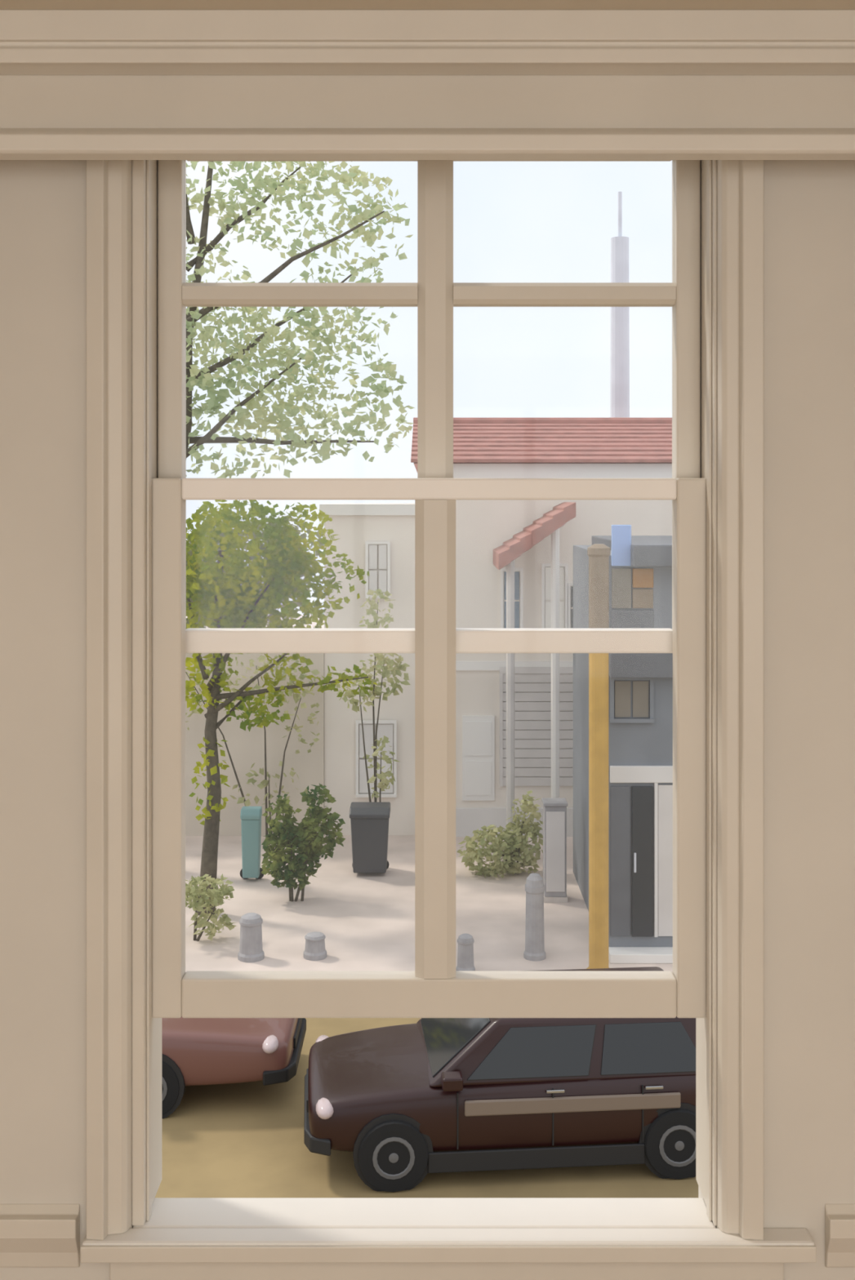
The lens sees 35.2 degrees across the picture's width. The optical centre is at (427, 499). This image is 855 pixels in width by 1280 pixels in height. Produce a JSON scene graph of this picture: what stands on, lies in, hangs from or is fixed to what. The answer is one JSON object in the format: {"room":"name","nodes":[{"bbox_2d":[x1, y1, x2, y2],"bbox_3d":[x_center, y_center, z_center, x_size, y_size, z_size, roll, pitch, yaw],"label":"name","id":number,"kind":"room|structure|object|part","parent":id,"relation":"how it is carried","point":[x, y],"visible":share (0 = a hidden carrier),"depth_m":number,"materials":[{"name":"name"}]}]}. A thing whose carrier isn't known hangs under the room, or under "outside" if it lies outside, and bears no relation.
{"room":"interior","nodes":[
{"label":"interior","id":0,"kind":"room"},
{"bbox_2d":[335,588,410,802],"bbox_3d":[-0.888,3.728,22.016,1.235,4.549,0.912,0,0,0],"label":"climbing plant","id":1,"kind":"object","parent":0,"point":[386,670],"visible":0.88,"depth_m":21.97,"materials":[{"name":"green plant"}]},
{"bbox_3d":[-0.961,4.503,21.978,0.338,2.998,0.039,0,0,3],"label":"stem","id":2,"kind":"part","parent":1,"relation":"part of","materials":[{"name":"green plant"}]},
{"bbox_3d":[-0.851,3.836,22.022,0.094,4.328,0.054,0,0,0],"label":"stem","id":3,"kind":"part","parent":1,"relation":"part of","materials":[{"name":"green plant"}]},
{"bbox_3d":[-0.784,4.306,21.978,0.170,3.388,0.055,0,0,0],"label":"stem","id":4,"kind":"part","parent":1,"relation":"part of","materials":[{"name":"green plant"}]},
{"bbox_3d":[-0.774,5.064,21.974,0.045,1.872,0.062,0,0,0],"label":"stem","id":5,"kind":"part","parent":1,"relation":"part of","materials":[{"name":"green plant"}]},
{"bbox_2d":[0,160,854,1279],"bbox_3d":[0.050,0.492,2.380,5.500,2.515,0.160,0,0,0],"label":"wall","id":6,"kind":"structure","parent":0,"point":[809,205],"depth_m":2.30,"materials":[{"name":"beige paint"}]},
{"bbox_2d":[0,1204,79,1267],"bbox_3d":[-1.496,1.257,2.285,1.807,0.108,0.030,0,0,0],"label":"trim","id":7,"kind":"structure","parent":6,"relation":"attached to","point":[32,1235],"depth_m":2.28,"materials":[{"name":"beige paint"}]},
{"bbox_2d":[0,75,854,128],"bbox_3d":[0.050,-0.673,2.230,4.900,0.183,0.140,0,0,0],"label":"trim","id":8,"kind":"structure","parent":6,"relation":"attached to","point":[26,101],"depth_m":2.16,"materials":[{"name":"beige paint"}]},
{"bbox_2d":[80,160,816,1279],"bbox_3d":[0.035,0.375,2.373,1.228,2.070,0.254,0,0,0],"label":"window","id":9,"kind":"structure","parent":6,"relation":"in","point":[168,1238],"depth_m":2.33,"materials":[{"name":"beige paint"}]},
{"bbox_3d":[-0.539,0.327,2.279,0.067,1.833,0.042,0,0,0],"label":"architrave","id":10,"kind":"part","parent":9,"relation":"part of","materials":[{"name":"beige paint"}]},
{"bbox_3d":[0.003,-0.177,2.428,0.969,0.905,0.045,0,0,0],"label":"sash","id":11,"kind":"part","parent":9,"relation":"part of","materials":[{"name":"beige paint"}]},
{"bbox_3d":[0.003,-0.018,2.368,0.862,0.038,0.045,0,0,0],"label":"rail","id":12,"kind":"part","parent":9,"relation":"part of","materials":[{"name":"paint"}]},
{"bbox_3d":[0.003,0.870,2.368,0.862,0.069,0.045,0,0,0],"label":"rail","id":13,"kind":"part","parent":9,"relation":"part of","materials":[{"name":"beige paint"}]},
{"bbox_3d":[0.003,-0.622,2.428,0.882,0.016,0.045,0,0,0],"label":"rail","id":14,"kind":"part","parent":9,"relation":"part of","materials":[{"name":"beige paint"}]},
{"bbox_3d":[0.003,0.255,2.428,0.882,0.041,0.045,0,0,0],"label":"rail","id":15,"kind":"part","parent":9,"relation":"part of","materials":[{"name":"paint"}]},
{"bbox_3d":[0.003,0.434,2.368,0.969,0.941,0.045,0,0,0],"label":"sash","id":16,"kind":"part","parent":9,"relation":"part of","materials":[{"name":"beige paint"}]},
{"bbox_3d":[0.529,0.327,2.279,0.068,1.833,0.042,0,0,0],"label":"architrave","id":17,"kind":"part","parent":9,"relation":"part of","materials":[{"name":"beige paint"}]},
{"bbox_2d":[824,1204,854,1267],"bbox_3d":[1.589,1.257,2.285,1.822,0.108,0.030,0,0,0],"label":"trim","id":18,"kind":"structure","parent":6,"relation":"attached to","point":[839,1219],"depth_m":2.28,"materials":[{"name":"beige paint"}]},
{"bbox_2d":[0,0,854,9],"bbox_3d":[0.050,-0.865,-0.370,5.500,0.200,5.660,0,0,0],"label":"ceiling","id":19,"kind":"structure","parent":0,"point":[4,4],"depth_m":2.08,"materials":[{"name":"paint"}]},
{"bbox_3d":[-2.500,0.492,-0.350,0.200,2.515,5.300,0,0,0],"label":"wall","id":20,"kind":"structure","parent":0,"visible":0},
{"bbox_2d":[0,9,854,75],"bbox_3d":[0.050,-0.722,2.131,4.900,0.086,0.058,0,0,0],"label":"trim","id":21,"kind":"structure","parent":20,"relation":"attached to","point":[33,42],"depth_m":2.10,"materials":[{"name":"beige paint"}]},
{"bbox_2d":[0,128,854,159],"bbox_3d":[0.050,-0.569,2.136,4.900,0.051,0.048,0,0,0],"label":"trim","id":22,"kind":"structure","parent":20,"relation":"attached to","point":[15,144],"depth_m":2.11,"materials":[{"name":"beige paint"}]},
{"label":"outside","id":23,"kind":"structure","parent":0,"visible":0},
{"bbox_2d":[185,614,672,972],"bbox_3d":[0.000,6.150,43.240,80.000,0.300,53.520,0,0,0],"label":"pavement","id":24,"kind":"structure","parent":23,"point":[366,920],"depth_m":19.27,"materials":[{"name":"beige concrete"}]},
{"bbox_2d":[185,873,236,941],"bbox_3d":[-3.041,5.563,18.324,0.909,0.893,0.894,0,0,0],"label":"bush","id":25,"kind":"object","parent":24,"relation":"on","point":[216,895],"visible":0.86,"depth_m":18.25,"materials":[{"name":"green plant"}]},
{"bbox_3d":[-3.124,5.625,18.311,0.127,0.752,0.044,0,0,26],"label":"stem","id":26,"kind":"part","parent":25,"relation":"part of","materials":[{"name":"brown plant"}]},
{"bbox_3d":[-3.036,5.825,18.308,0.214,0.370,0.043,0,0,0],"label":"stem","id":27,"kind":"part","parent":25,"relation":"part of","materials":[{"name":"green plant"}]},
{"bbox_2d":[237,912,264,962],"bbox_3d":[-2.305,5.711,17.615,0.346,0.577,0.346,0,0,0],"label":"stone bollard","id":28,"kind":"object","parent":24,"relation":"on","point":[251,950],"visible":1,"depth_m":17.49,"materials":[{"name":"grey stone"}]},
{"bbox_2d":[240,806,263,879],"bbox_3d":[-2.770,5.426,21.213,0.385,1.143,0.311,0,0,0],"label":"bin","id":29,"kind":"object","parent":24,"relation":"on","point":[251,816],"visible":0.94,"depth_m":21.09,"materials":[{"name":"teal plastic"}]},
{"bbox_3d":[-2.770,4.934,21.195,0.312,0.160,0.275,0,0,0],"label":"lid","id":30,"kind":"part","parent":29,"relation":"part of","materials":[{"name":"teal plastic"}]},
{"bbox_2d":[185,653,323,837],"bbox_3d":[-3.177,4.297,23.511,2.750,3.421,0.469,0,0,0],"label":"ivy","id":31,"kind":"object","parent":24,"relation":"on","point":[296,697],"visible":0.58,"depth_m":23.49,"materials":[{"name":"green plant"}]},
{"bbox_3d":[-3.573,4.509,23.512,1.292,2.996,0.038,0,0,0],"label":"stem","id":32,"kind":"part","parent":31,"relation":"part of","materials":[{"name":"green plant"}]},
{"bbox_3d":[-2.886,4.451,23.508,0.211,3.099,0.042,0,0,-13],"label":"stem","id":33,"kind":"part","parent":31,"relation":"part of","materials":[{"name":"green plant"}]},
{"bbox_3d":[-2.730,5.401,23.485,0.082,1.201,0.042,0,0,0],"label":"stem","id":34,"kind":"part","parent":31,"relation":"part of","materials":[{"name":"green plant"}]},
{"bbox_3d":[-2.452,4.731,23.513,0.506,2.544,0.038,0,0,0],"label":"stem","id":35,"kind":"part","parent":31,"relation":"part of","materials":[{"name":"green plant"}]},
{"bbox_2d":[185,653,324,835],"bbox_3d":[-5.869,4.275,24.125,8.044,3.450,0.350,0,0,0],"label":"wall","id":36,"kind":"structure","parent":24,"relation":"on","point":[246,748],"depth_m":24.00,"materials":[{"name":"paint"}]},
{"bbox_2d":[186,515,324,628],"bbox_3d":[-4.093,3.146,26.965,4.101,5.736,2.872,0,0,0],"label":"tree","id":37,"kind":"object","parent":24,"relation":"on","point":[303,535],"visible":0.02,"depth_m":26.75,"materials":[{"name":"green plant"}]},
{"bbox_2d":[185,499,377,915],"bbox_3d":[-2.303,2.974,19.507,3.070,6.067,2.093,0,0,0],"label":"leafy tree","id":38,"kind":"object","parent":24,"relation":"on","point":[247,604],"visible":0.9,"depth_m":19.35,"materials":[{"name":"green plant"}]},
{"bbox_2d":[186,160,415,478],"bbox_3d":[-3.233,-0.177,22.007,6.084,12.388,2.005,0,0,0],"label":"tree","id":39,"kind":"object","parent":24,"relation":"on","point":[202,378],"visible":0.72,"depth_m":21.87,"materials":[{"name":"green plant"}]},
{"bbox_2d":[260,783,345,902],"bbox_3d":[-1.852,5.125,20.101,1.269,1.762,0.943,0,0,0],"label":"bush","id":40,"kind":"object","parent":24,"relation":"on","point":[291,837],"visible":1,"depth_m":19.96,"materials":[{"name":"green plant"}]},
{"bbox_3d":[-2.100,5.296,20.116,0.160,1.409,0.041,0,0,-8],"label":"stem","id":41,"kind":"part","parent":40,"relation":"part of","materials":[{"name":"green plant"}]},
{"bbox_3d":[-2.021,5.531,20.107,0.048,0.940,0.038,0,0,0],"label":"stem","id":42,"kind":"part","parent":40,"relation":"part of","materials":[{"name":"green plant"}]},
{"bbox_3d":[-1.790,5.389,20.106,0.392,1.233,0.038,0,0,0],"label":"stem","id":43,"kind":"part","parent":40,"relation":"part of","materials":[{"name":"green plant"}]},
{"bbox_3d":[-1.767,5.161,20.115,0.252,1.682,0.039,0,0,2],"label":"stem","id":44,"kind":"part","parent":40,"relation":"part of","materials":[{"name":"green plant"}]},
{"bbox_2d":[302,931,326,960],"bbox_3d":[-1.473,5.845,17.664,0.309,0.310,0.309,0,0,0],"label":"stone bollard","id":45,"kind":"object","parent":24,"relation":"on","point":[314,949],"visible":1,"depth_m":17.56,"materials":[{"name":"grey stone"}]},
{"bbox_2d":[349,802,390,872],"bbox_3d":[-0.918,5.451,21.616,0.636,1.093,0.613,0,0,0],"label":"bin","id":46,"kind":"object","parent":24,"relation":"on","point":[369,821],"visible":1,"depth_m":21.38,"materials":[{"name":"grey plastic"}]},
{"bbox_3d":[-0.918,4.982,21.590,0.636,0.153,0.561,0,0,0],"label":"lid","id":47,"kind":"part","parent":46,"relation":"part of","materials":[{"name":"grey plastic"}]},
{"bbox_2d":[455,933,475,971],"bbox_3d":[0.482,5.757,17.068,0.242,0.486,0.242,0,0,0],"label":"stone bollard","id":48,"kind":"object","parent":24,"relation":"on","point":[465,941],"visible":0.92,"depth_m":16.99,"materials":[{"name":"grey stone"}]},
{"bbox_2d":[319,417,671,836],"bbox_3d":[3.329,2.151,27.990,10.501,7.698,8.620,0,0,0],"label":"building","id":49,"kind":"structure","parent":24,"relation":"on","point":[379,538],"depth_m":24.00,"materials":[{"name":"white paint"}]},
{"bbox_3d":[0.906,4.606,23.975,0.570,1.505,0.050,0,0,0],"label":"white panel","id":50,"kind":"part","parent":49,"relation":"part of","materials":[{"name":"white"}]},
{"bbox_2d":[499,666,573,786],"bbox_3d":[2.098,4.045,23.970,1.636,2.127,0.060,0,0,0],"label":"roller shutter","id":51,"kind":"object","parent":49,"relation":"hanging from","point":[532,685],"depth_m":23.96,"materials":[{"name":"grey metal"}]},
{"bbox_2d":[456,790,542,878],"bbox_3d":[1.164,5.404,21.593,1.363,1.423,1.077,0,0,20],"label":"bush","id":52,"kind":"object","parent":24,"relation":"on","point":[510,851],"visible":1,"depth_m":21.45,"materials":[{"name":"green plant"}]},
{"bbox_2d":[493,502,575,843],"bbox_3d":[1.792,3.025,22.950,1.265,5.950,1.900,0,0,0],"label":"canopy","id":53,"kind":"object","parent":24,"relation":"on","point":[504,555],"visible":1,"depth_m":22.44,"materials":[{"name":"white metal"}]},
{"bbox_3d":[1.384,3.492,22.500,0.129,5.017,0.129,0,0,22],"label":"post","id":54,"kind":"part","parent":53,"relation":"part of","materials":[{"name":"grey metal"}]},
{"bbox_3d":[2.132,3.187,22.500,0.129,5.626,0.129,0,0,-22],"label":"post","id":55,"kind":"part","parent":53,"relation":"part of","materials":[{"name":"white metal"}]},
{"bbox_2d":[523,873,545,961],"bbox_3d":[1.404,5.451,17.640,0.289,1.098,0.289,0,0,0],"label":"stone bollard","id":56,"kind":"object","parent":24,"relation":"on","point":[534,951],"visible":1,"depth_m":17.54,"materials":[{"name":"grey stone"}]},
{"bbox_2d":[541,798,567,902],"bbox_3d":[1.905,5.259,20.200,0.359,1.482,0.360,0,0,0],"label":"cabinet","id":57,"kind":"object","parent":24,"relation":"on","point":[554,810],"visible":0.97,"depth_m":20.04,"materials":[{"name":"grey metal"}]},
{"bbox_3d":[1.905,4.543,20.200,0.359,0.050,0.360,0,0,0],"label":"lid","id":58,"kind":"part","parent":57,"relation":"part of","materials":[{"name":"grey metal"}]},
{"bbox_3d":[1.905,5.244,20.043,0.277,1.192,0.015,0,0,0],"label":"door","id":59,"kind":"part","parent":57,"relation":"part of","materials":[{"name":"grey metal"}]},
{"bbox_2d":[586,543,609,968],"bbox_3d":[2.160,3.283,17.000,0.338,5.435,0.333,0,0,0],"label":"post","id":60,"kind":"object","parent":24,"relation":"on","point":[598,554],"visible":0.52,"depth_m":16.89,"materials":[{"name":"paint"}]},
{"bbox_2d":[609,191,629,417],"bbox_3d":[4.711,-0.762,33.000,0.680,13.525,0.663,0,0,0],"label":"tower","id":61,"kind":"structure","parent":24,"relation":"on","point":[620,316],"depth_m":32.81,"materials":[{"name":"grey concrete"}]},
{"bbox_3d":[4.711,-6.961,33.000,0.092,1.129,0.092,0,0,23],"label":"rod","id":62,"kind":"part","parent":61,"relation":"part of","materials":[{"name":"metal"}]},
{"bbox_2d":[573,524,672,963],"bbox_3d":[3.998,3.168,19.575,3.313,5.664,4.450,0,0,0],"label":"building","id":63,"kind":"structure","parent":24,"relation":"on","point":[640,685],"depth_m":17.67,"materials":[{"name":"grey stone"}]},
{"bbox_3d":[2.531,4.751,17.685,0.261,1.968,0.030,0,0,0],"label":"door","id":64,"kind":"part","parent":63,"relation":"part of","materials":[{"name":"grey paint"}]},
{"bbox_3d":[2.544,1.169,17.675,0.252,0.521,0.050,0,0,0],"label":"panel","id":65,"kind":"part","parent":63,"relation":"part of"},
{"bbox_3d":[2.687,1.593,17.675,0.555,0.278,0.050,0,0,0],"label":"panel","id":66,"kind":"part","parent":63,"relation":"part of","materials":[{"name":"grey paint"}]},
{"bbox_3d":[2.712,4.751,17.610,0.028,0.252,0.028,0,0,22],"label":"handle","id":67,"kind":"part","parent":63,"relation":"part of","materials":[{"name":"metal"}]},
{"bbox_3d":[2.817,4.751,17.675,0.278,1.968,0.050,0,0,0],"label":"door","id":68,"kind":"part","parent":63,"relation":"part of","materials":[{"name":"grey"}]},
{"bbox_3d":[2.821,1.303,17.675,0.269,0.252,0.050,0,0,0],"label":"panel","id":69,"kind":"part","parent":63,"relation":"part of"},
{"bbox_3d":[4.339,4.742,17.685,2.632,1.984,0.030,0,0,0],"label":"pale panel","id":70,"kind":"part","parent":63,"relation":"part of","materials":[{"name":"grey metal"}]},
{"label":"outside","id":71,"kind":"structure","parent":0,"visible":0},
{"bbox_2d":[155,1017,697,1198],"bbox_3d":[0.000,6.150,9.650,80.000,0.300,13.300,0,0,0],"label":"street","id":72,"kind":"structure","parent":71,"point":[244,1140],"depth_m":12.08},
{"bbox_2d":[161,1016,306,1119],"bbox_3d":[-3.941,5.326,13.900,5.283,1.412,1.870,0,0,0],"label":"car","id":73,"kind":"object","parent":72,"relation":"on","point":[196,1051],"visible":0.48,"depth_m":13.12,"materials":[{"name":"red paint"}]},
{"bbox_2d":[293,1017,302,1048],"bbox_3d":[-1.365,5.476,13.900,0.078,0.110,0.680,0,0,0],"label":"grille","id":74,"kind":"object","parent":73,"relation":"attached to","point":[297,1033],"depth_m":13.82,"materials":[{"name":"black plastic"}]},
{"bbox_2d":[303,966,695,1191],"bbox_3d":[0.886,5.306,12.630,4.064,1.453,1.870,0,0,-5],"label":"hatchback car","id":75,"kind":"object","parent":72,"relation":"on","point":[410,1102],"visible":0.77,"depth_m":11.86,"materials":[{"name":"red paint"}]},
{"bbox_2d":[306,1068,308,1112],"bbox_3d":[-1.088,5.460,12.457,0.060,0.114,0.680,0,0,-5],"label":"grille","id":76,"kind":"object","parent":75,"relation":"attached to","point":[307,1070],"depth_m":12.29,"materials":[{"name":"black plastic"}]},
{"bbox_2d":[440,1071,462,1091],"bbox_3d":[0.213,5.063,11.718,0.180,0.114,0.170,0,0,-5],"label":"mirror","id":77,"kind":"object","parent":75,"relation":"attached to","point":[450,1081],"depth_m":11.64,"materials":[{"name":"red paint"}]},
{"bbox_3d":[1.120,5.185,11.797,0.160,0.026,0.024,0,0,-5],"label":"door handle","id":78,"kind":"part","parent":75,"relation":"part of","materials":[{"name":"silver metal"}]},
{"bbox_3d":[1.278,5.308,11.820,1.920,0.135,0.036,0,0,-5],"label":"belt trim","id":79,"kind":"part","parent":75,"relation":"part of","materials":[{"name":"brown plastic"}]},
{"bbox_3d":[1.996,5.185,11.874,0.160,0.026,0.024,0,0,-5],"label":"door handle","id":80,"kind":"part","parent":75,"relation":"part of","materials":[{"name":"silver metal"}]}
]}

